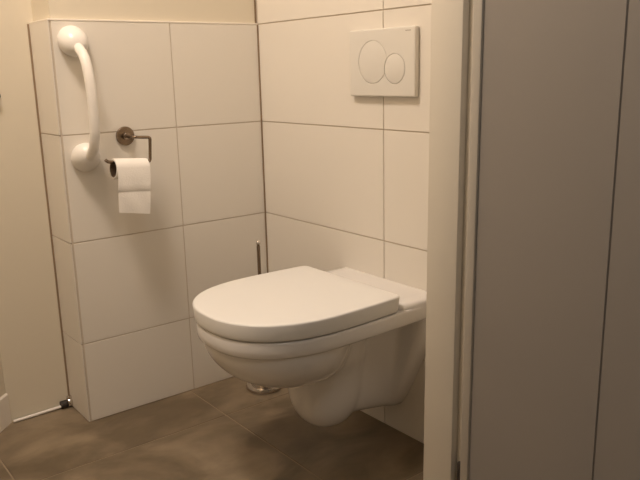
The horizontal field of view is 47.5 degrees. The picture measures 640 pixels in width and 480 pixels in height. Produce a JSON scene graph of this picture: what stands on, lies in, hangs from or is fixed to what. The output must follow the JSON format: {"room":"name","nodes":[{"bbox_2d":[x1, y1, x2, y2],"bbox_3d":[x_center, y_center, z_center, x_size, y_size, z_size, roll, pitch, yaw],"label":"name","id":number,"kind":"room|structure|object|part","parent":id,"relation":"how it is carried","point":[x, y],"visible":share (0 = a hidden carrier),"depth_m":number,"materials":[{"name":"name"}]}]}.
{"room":"bathroom","nodes":[
{"label":"bathroom","id":0,"kind":"room"},
{"bbox_2d":[0,0,67,421],"bbox_3d":[-1.008,-0.498,1.245,0.265,2.450,1.744,0,13,6],"label":"wall","id":1,"kind":"structure","parent":0,"point":[32,366],"depth_m":2.11,"materials":[{"name":"beige paint"}]},
{"bbox_2d":[0,393,11,431],"bbox_3d":[-1.000,0.644,1.532,0.005,0.095,1.291,0,13,7],"label":"baseboard","id":2,"kind":"structure","parent":1,"relation":"attached to","point":[5,415],"depth_m":2.13,"materials":[{"name":"white paint"}]},
{"bbox_2d":[29,0,266,421],"bbox_3d":[-0.502,-0.717,2.133,0.658,2.450,0.156,-11,16,-37],"label":"wall","id":3,"kind":"structure","parent":0,"point":[191,88],"depth_m":2.17,"materials":[{"name":"tile"}]},
{"bbox_2d":[27,24,69,394],"bbox_3d":[-0.794,-0.041,2.143,0.006,1.143,0.002,-11,16,-37],"label":"trim","id":4,"kind":"structure","parent":3,"relation":"attached to","point":[35,92],"depth_m":2.13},
{"bbox_2d":[48,20,89,414],"bbox_3d":[-0.698,-0.018,2.034,0.003,1.143,0.010,-11,16,-37],"label":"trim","id":5,"kind":"structure","parent":3,"relation":"attached to","point":[48,20],"depth_m":2.02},
{"bbox_2d":[57,25,99,171],"bbox_3d":[-0.622,-0.371,1.935,0.083,0.391,0.115,-11,16,-37],"label":"grab bar","id":6,"kind":"object","parent":3,"relation":"attached to","point":[72,40],"visible":1,"depth_m":1.91,"materials":[{"name":"white plastic"}]},
{"bbox_2d":[104,126,151,163],"bbox_3d":[-0.552,-0.265,2.043,0.143,0.102,0.070,-12,17,-37],"label":"toilet paper holder","id":7,"kind":"object","parent":3,"relation":"attached to","point":[125,136],"visible":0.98,"depth_m":2.06,"materials":[{"name":"silver metal"}]},
{"bbox_3d":[-0.549,-0.295,2.066,0.021,0.021,0.012,-6,13,-38],"label":"post","id":8,"kind":"part","parent":7,"relation":"part of","materials":[{"name":"silver metal"}]},
{"bbox_2d":[109,158,150,213],"bbox_3d":[-0.531,-0.152,2.042,0.105,0.162,0.063,-11,16,-36],"label":"toilet roll","id":9,"kind":"object","parent":7,"relation":"hanging from","point":[132,174],"visible":0.98,"depth_m":2.02,"materials":[{"name":"paper"}]},
{"bbox_2d":[29,18,257,24],"bbox_3d":[-0.501,-0.639,2.150,0.654,0.005,0.156,-11,16,-37],"label":"trim","id":10,"kind":"structure","parent":3,"relation":"attached to","point":[49,19],"depth_m":2.04,"materials":[{"name":"white paint"}]},
{"bbox_2d":[0,377,423,479],"bbox_3d":[0.070,0.880,0.883,3.650,0.120,3.600,-11,16,-37],"label":"floor","id":11,"kind":"structure","parent":0,"point":[220,430],"depth_m":2.01,"materials":[{"name":"brown tile"}]},
{"bbox_2d":[13,395,72,422],"bbox_3d":[-0.839,0.512,2.212,0.180,0.036,0.030,-11,16,-37],"label":"pipe","id":12,"kind":"object","parent":11,"relation":"on","point":[68,402],"visible":1,"depth_m":2.23,"materials":[{"name":"white plastic"}]},
{"bbox_2d":[246,240,280,393],"bbox_3d":[-0.186,0.240,2.313,0.120,0.490,0.120,-11,16,-37],"label":"toilet brush","id":13,"kind":"object","parent":11,"relation":"on","point":[256,389],"visible":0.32,"depth_m":2.31,"materials":[{"name":"silver metal"}]},
{"bbox_3d":[-0.188,0.189,2.301,0.092,0.355,0.092,-11,16,-37],"label":"handle","id":14,"kind":"part","parent":13,"relation":"part of","materials":[{"name":"silver metal"}]},
{"bbox_2d":[256,0,431,443],"bbox_3d":[0.107,-0.697,1.982,0.120,2.450,1.165,-11,16,-37],"label":"wall","id":15,"kind":"structure","parent":0,"point":[347,176],"depth_m":2.05,"materials":[{"name":"tile"}]},
{"bbox_2d":[254,0,268,272],"bbox_3d":[-0.202,-0.756,2.270,0.004,2.450,0.015,-11,16,-37],"label":"trim","id":16,"kind":"structure","parent":15,"relation":"attached to","point":[254,0],"depth_m":2.36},
{"bbox_2d":[192,266,426,426],"bbox_3d":[-0.034,0.313,1.865,0.563,0.390,0.407,-11,16,-37],"label":"toilet","id":17,"kind":"object","parent":15,"relation":"attached to","point":[342,342],"visible":0.99,"depth_m":1.75,"materials":[{"name":"white ceramic"}]},
{"bbox_3d":[-0.090,0.154,1.786,0.431,0.042,0.407,-11,16,-37],"label":"lid","id":18,"kind":"part","parent":17,"relation":"part of","materials":[{"name":"white plastic"}]},
{"bbox_2d":[350,25,418,96],"bbox_3d":[0.161,-0.453,1.861,0.017,0.169,0.244,-11,16,-37],"label":"flush plate","id":19,"kind":"object","parent":15,"relation":"attached to","point":[384,62],"visible":1,"depth_m":1.84,"materials":[{"name":"white plastic"}]},
{"bbox_3d":[-0.237,-0.448,0.952,1.970,2.450,0.080,-11,16,-37],"label":"wall","id":20,"kind":"structure","parent":0,"visible":0},
{"bbox_2d":[423,0,484,479],"bbox_3d":[-0.119,-0.295,1.054,1.000,2.100,0.122,-11,16,-37],"label":"trim","id":21,"kind":"structure","parent":20,"relation":"attached to","point":[457,26],"depth_m":1.41,"materials":[{"name":"beige paint"}]},
{"bbox_2d":[457,0,639,479],"bbox_3d":[0.534,-0.272,0.977,0.088,2.042,0.871,-11,16,-37],"label":"door","id":22,"kind":"structure","parent":20,"relation":"in","point":[556,373],"depth_m":1.23,"materials":[{"name":"beige paint"}]}
]}

